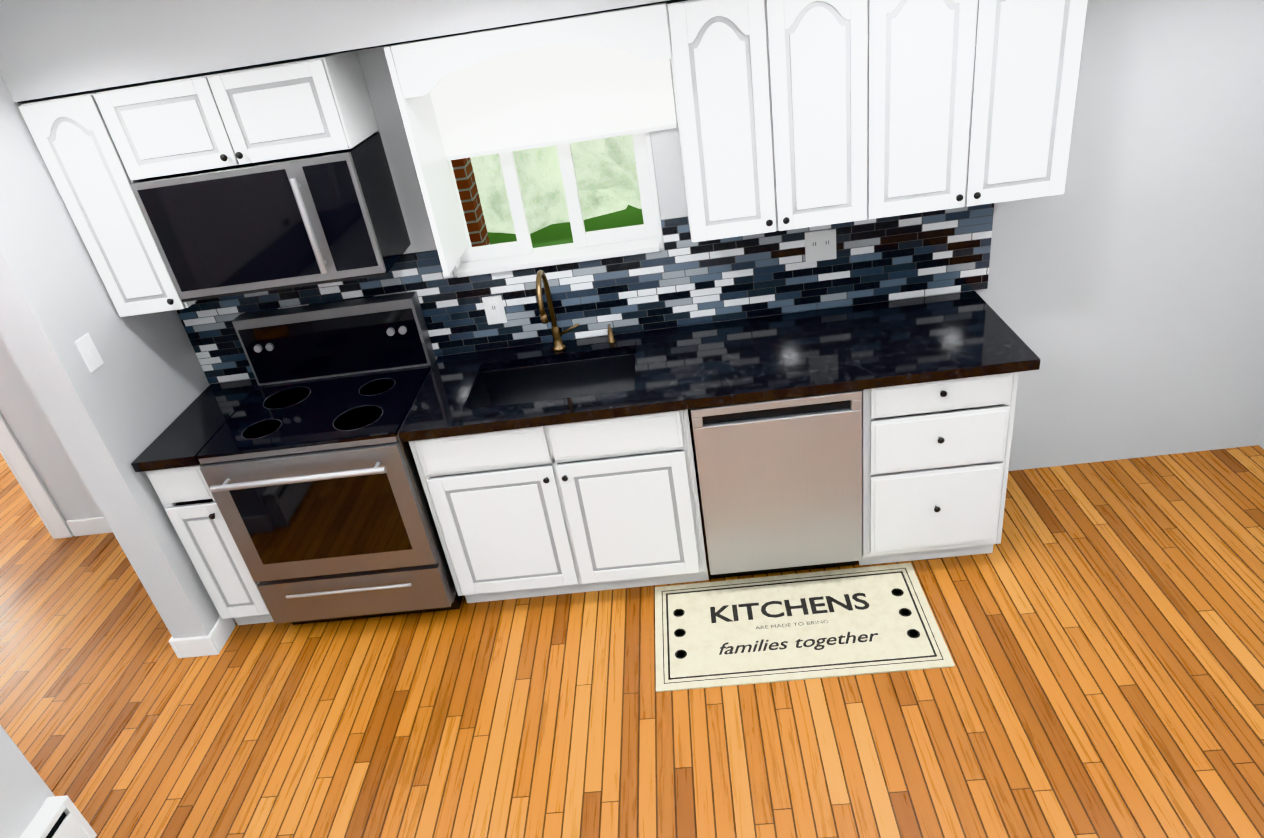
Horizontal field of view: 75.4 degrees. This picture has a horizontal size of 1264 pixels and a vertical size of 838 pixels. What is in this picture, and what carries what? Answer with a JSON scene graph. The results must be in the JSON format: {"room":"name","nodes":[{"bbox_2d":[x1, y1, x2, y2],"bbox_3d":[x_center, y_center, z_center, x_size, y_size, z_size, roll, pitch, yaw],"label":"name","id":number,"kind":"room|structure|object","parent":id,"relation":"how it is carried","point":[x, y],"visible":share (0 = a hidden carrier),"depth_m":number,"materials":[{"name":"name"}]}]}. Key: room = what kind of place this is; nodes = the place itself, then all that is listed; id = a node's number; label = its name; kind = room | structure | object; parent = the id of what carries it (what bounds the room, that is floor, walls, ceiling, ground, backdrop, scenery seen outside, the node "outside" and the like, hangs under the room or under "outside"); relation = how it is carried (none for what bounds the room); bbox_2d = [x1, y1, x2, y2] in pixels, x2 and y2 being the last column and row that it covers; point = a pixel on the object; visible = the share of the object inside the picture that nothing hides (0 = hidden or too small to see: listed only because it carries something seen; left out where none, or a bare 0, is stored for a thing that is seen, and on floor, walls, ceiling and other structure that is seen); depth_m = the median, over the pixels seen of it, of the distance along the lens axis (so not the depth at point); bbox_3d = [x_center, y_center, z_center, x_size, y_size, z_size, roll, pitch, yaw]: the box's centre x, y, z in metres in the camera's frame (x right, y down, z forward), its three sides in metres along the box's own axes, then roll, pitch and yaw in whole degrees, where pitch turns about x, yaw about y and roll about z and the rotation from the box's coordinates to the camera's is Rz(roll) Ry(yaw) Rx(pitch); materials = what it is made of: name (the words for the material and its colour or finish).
{"room":"kitchen","nodes":[
{"label":"kitchen","id":0,"kind":"room"},
{"bbox_2d":[0,725,54,837],"bbox_3d":[-2.007,1.454,1.691,0.150,0.960,1.910,-6,30,5],"label":"wall","id":1,"kind":"structure","parent":0,"point":[25,792],"depth_m":2.52,"materials":[{"name":"grey paint"}]},
{"bbox_2d":[20,796,96,837],"bbox_3d":[-1.845,1.760,1.876,0.069,0.207,1.850,-6,30,5],"label":"baseboard heater","id":2,"kind":"object","parent":1,"relation":"attached to","point":[59,817],"visible":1,"depth_m":2.60,"materials":[{"name":"white metal"}]},
{"bbox_2d":[0,335,103,520],"bbox_3d":[-3.762,-0.394,3.915,3.480,2.440,0.150,-6,30,5],"label":"wall","id":3,"kind":"structure","parent":0,"point":[22,412],"depth_m":4.11,"materials":[{"name":"grey paint"}]},
{"bbox_2d":[0,413,73,538],"bbox_3d":[-4.032,-0.254,4.001,1.780,2.190,0.186,-6,30,5],"label":"trim","id":4,"kind":"structure","parent":3,"relation":"attached to","point":[16,459],"depth_m":4.21,"materials":[{"name":"white wood"}]},
{"bbox_2d":[66,517,111,535],"bbox_3d":[-2.437,0.523,4.317,1.129,0.100,0.022,-6,30,5],"label":"baseboard","id":5,"kind":"structure","parent":3,"relation":"attached to","point":[97,525],"depth_m":4.35,"materials":[{"name":"white wood"}]},
{"bbox_2d":[0,74,235,638],"bbox_3d":[-1.954,-0.921,4.328,0.150,2.440,3.450,-6,30,5],"label":"wall","id":6,"kind":"structure","parent":0,"point":[128,401],"depth_m":2.94,"materials":[{"name":"grey paint"}]},
{"bbox_2d":[75,333,103,371],"bbox_3d":[-1.915,-0.234,2.891,0.011,0.120,0.075,-6,30,5],"label":"switch plate","id":7,"kind":"object","parent":6,"relation":"attached to","point":[88,350],"visible":1,"depth_m":2.88,"materials":[{"name":"white plastic"}]},
{"bbox_2d":[19,89,196,316],"bbox_3d":[-1.836,-0.796,2.996,0.261,0.760,0.375,-6,30,5],"label":"upper cabinet","id":8,"kind":"object","parent":6,"relation":"attached to","point":[78,149],"visible":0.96,"depth_m":2.83,"materials":[{"name":"white wood"}]},
{"bbox_2d":[169,636,199,657],"bbox_3d":[-1.892,0.717,3.824,0.018,0.100,0.976,-6,30,5],"label":"baseboard","id":9,"kind":"structure","parent":6,"relation":"attached to","point":[182,647],"depth_m":3.39,"materials":[{"name":"white wood"}]},
{"bbox_2d":[0,0,678,102],"bbox_3d":[0.215,-1.509,2.572,4.570,0.306,0.340,-6,30,5],"label":"soffit","id":10,"kind":"structure","parent":0,"point":[53,48],"depth_m":2.57,"materials":[{"name":"grey paint"}]},
{"bbox_2d":[391,4,670,98],"bbox_3d":[-0.319,-1.160,2.588,0.873,0.157,0.020,-6,30,5],"label":"window valance","id":11,"kind":"object","parent":10,"relation":"attached to","point":[423,68],"visible":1,"depth_m":2.56,"materials":[{"name":"white wood"}]},
{"bbox_2d":[0,445,1263,837],"bbox_3d":[-1.264,0.802,3.661,8.500,0.060,6.300,-6,30,5],"label":"floor","id":12,"kind":"structure","parent":0,"point":[1100,625],"depth_m":2.87,"materials":[{"name":"brown wood"}]},
{"bbox_2d":[145,464,273,624],"bbox_3d":[-1.653,0.405,3.515,0.243,0.874,0.646,-6,30,5],"label":"base cabinet","id":13,"kind":"object","parent":12,"relation":"on","point":[188,502],"visible":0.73,"depth_m":3.23,"materials":[{"name":"white wood"}]},
{"bbox_2d":[196,291,462,624],"bbox_3d":[-1.174,0.222,3.354,0.756,1.215,0.712,-6,30,5],"label":"stove","id":14,"kind":"object","parent":12,"relation":"on","point":[308,468],"visible":1,"depth_m":3.20,"materials":[{"name":"silver metal"}]},
{"bbox_2d":[408,409,708,602],"bbox_3d":[-0.249,0.245,3.398,1.030,0.874,0.646,-6,30,5],"label":"base cabinet","id":15,"kind":"object","parent":12,"relation":"on","point":[589,506],"visible":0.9,"depth_m":3.11,"materials":[{"name":"white wood"}]},
{"bbox_2d":[131,291,1040,471],"bbox_3d":[-0.218,-0.084,3.212,3.255,0.215,0.638,-6,30,5],"label":"countertop","id":16,"kind":"structure","parent":15,"relation":"on","point":[968,334],"depth_m":3.08,"materials":[{"name":"black stone"}]},
{"bbox_2d":[536,270,615,350],"bbox_3d":[-0.225,-0.417,3.200,0.264,0.369,0.237,-6,30,5],"label":"faucet","id":17,"kind":"object","parent":16,"relation":"on","point":[559,345],"visible":1,"depth_m":3.28,"materials":[{"name":"brown metal"}]},
{"bbox_2d":[690,390,861,578],"bbox_3d":[0.565,0.161,3.317,0.600,0.873,0.598,-6,30,5],"label":"dishwasher","id":18,"kind":"object","parent":12,"relation":"on","point":[780,484],"visible":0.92,"depth_m":3.02,"materials":[{"name":"silver metal"}]},
{"bbox_2d":[655,563,954,691],"bbox_3d":[0.605,0.776,3.107,1.040,0.008,0.545,-6,30,5],"label":"kitchen rug","id":19,"kind":"object","parent":12,"relation":"on","point":[836,623],"visible":1,"depth_m":3.08,"materials":[{"name":"beige fabric"}]},
{"bbox_2d":[859,372,1018,565],"bbox_3d":[1.133,0.089,3.282,0.530,0.874,0.646,-6,30,5],"label":"drawers","id":20,"kind":"object","parent":12,"relation":"on","point":[935,460],"visible":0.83,"depth_m":3.00,"materials":[{"name":"white wood"}]},
{"bbox_2d":[176,0,1263,470],"bbox_3d":[0.368,-0.726,3.330,4.570,2.440,0.200,-6,30,5],"label":"wall","id":21,"kind":"structure","parent":0,"point":[1122,296],"depth_m":3.20,"materials":[{"name":"grey paint"}]},
{"bbox_2d":[94,51,378,179],"bbox_3d":[-1.348,-1.058,2.836,0.779,0.287,0.375,-6,30,5],"label":"upper cabinet","id":22,"kind":"object","parent":21,"relation":"attached to","point":[290,109],"visible":1,"depth_m":2.70,"materials":[{"name":"white wood"}]},
{"bbox_2d":[130,132,410,301],"bbox_3d":[-1.296,-0.736,3.000,0.776,0.433,0.410,-6,30,5],"label":"microwave","id":23,"kind":"object","parent":22,"relation":"attached to","point":[312,219],"visible":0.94,"depth_m":2.86,"materials":[{"name":"black glass"}]},
{"bbox_2d":[384,42,467,275],"bbox_3d":[-0.718,-0.929,2.912,0.020,0.762,0.351,-6,30,5],"label":"window frame","id":24,"kind":"structure","parent":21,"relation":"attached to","point":[420,122],"depth_m":2.90,"materials":[{"name":"white wood"}]},
{"bbox_2d":[430,93,663,277],"bbox_3d":[-0.351,-1.004,3.144,0.858,0.798,0.189,-6,30,5],"label":"kitchen window","id":25,"kind":"structure","parent":21,"relation":"attached to","point":[521,252],"depth_m":3.27,"materials":[{"name":"white wood"}]},
{"bbox_2d":[416,3,675,160],"bbox_3d":[-0.295,-1.198,2.924,0.866,0.424,0.037,-6,30,5],"label":"window shade","id":26,"kind":"object","parent":25,"relation":"attached to","point":[531,98],"visible":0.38,"depth_m":2.96,"materials":[{"name":"white fabric"}]},
{"bbox_2d":[177,203,993,383],"bbox_3d":[-0.238,-0.536,3.328,3.312,0.452,0.009,-6,30,5],"label":"tile backsplash","id":27,"kind":"structure","parent":21,"relation":"attached to","point":[682,279],"depth_m":3.31,"materials":[{"name":"tile"}]},
{"bbox_2d":[482,295,506,324],"bbox_3d":[-0.566,-0.449,3.373,0.080,0.120,0.009,-6,30,5],"label":"outlet","id":28,"kind":"object","parent":27,"relation":"attached to","point":[493,305],"depth_m":3.37,"materials":[{"name":"white plastic"}]},
{"bbox_2d":[805,229,835,262],"bbox_3d":[0.743,-0.680,3.216,0.120,0.120,0.009,-6,30,5],"label":"outlet","id":29,"kind":"object","parent":27,"relation":"attached to","point":[820,245],"depth_m":3.21,"materials":[{"name":"white plastic"}]},
{"bbox_2d":[665,0,848,241],"bbox_3d":[0.490,-1.067,2.813,0.664,0.760,0.347,-6,30,5],"label":"upper cabinet","id":30,"kind":"object","parent":21,"relation":"attached to","point":[794,114],"depth_m":2.66,"materials":[{"name":"white wood"}]},
{"bbox_2d":[845,0,1086,221],"bbox_3d":[1.065,-1.132,2.765,0.714,0.760,0.347,-6,30,5],"label":"upper cabinet","id":31,"kind":"object","parent":21,"relation":"attached to","point":[953,103],"depth_m":2.63,"materials":[{"name":"white wood"}]},
{"bbox_2d":[1259,427,1263,448],"bbox_3d":[2.677,-0.144,1.660,0.150,2.440,3.600,-6,30,5],"label":"wall","id":32,"kind":"structure","parent":0,"point":[1261,443],"depth_m":3.62,"materials":[{"name":"grey paint"}]},
{"label":"outside","id":33,"kind":"structure","parent":0,"visible":0},
{"bbox_2d":[488,204,643,247],"bbox_3d":[-3.550,-1.707,9.299,38.000,0.050,42.000,-6,30,5],"label":"ground","id":34,"kind":"structure","parent":33,"point":[559,233],"depth_m":9.19,"materials":[{"name":"green plant"}]},
{"bbox_2d":[451,157,489,246],"bbox_3d":[-1.180,-1.794,5.168,0.200,3.500,0.200,-6,30,5],"label":"brick pillar","id":35,"kind":"structure","parent":34,"relation":"on","point":[470,199],"depth_m":5.31,"materials":[{"name":"brown brick"}]},
{"bbox_2d":[470,146,627,233],"bbox_3d":[-1.464,-4.679,9.325,4.997,5.906,4.229,-6,30,5],"label":"tree","id":36,"kind":"object","parent":34,"relation":"on","point":[541,187],"visible":0.15,"depth_m":8.91,"materials":[{"name":"green plant"}]},
{"bbox_2d":[552,134,641,208],"bbox_3d":[0.982,-3.730,8.432,4.280,4.573,3.362,-6,30,5],"label":"tree","id":37,"kind":"object","parent":34,"relation":"on","point":[606,166],"visible":0.06,"depth_m":8.50,"materials":[{"name":"green plant"}]}
]}

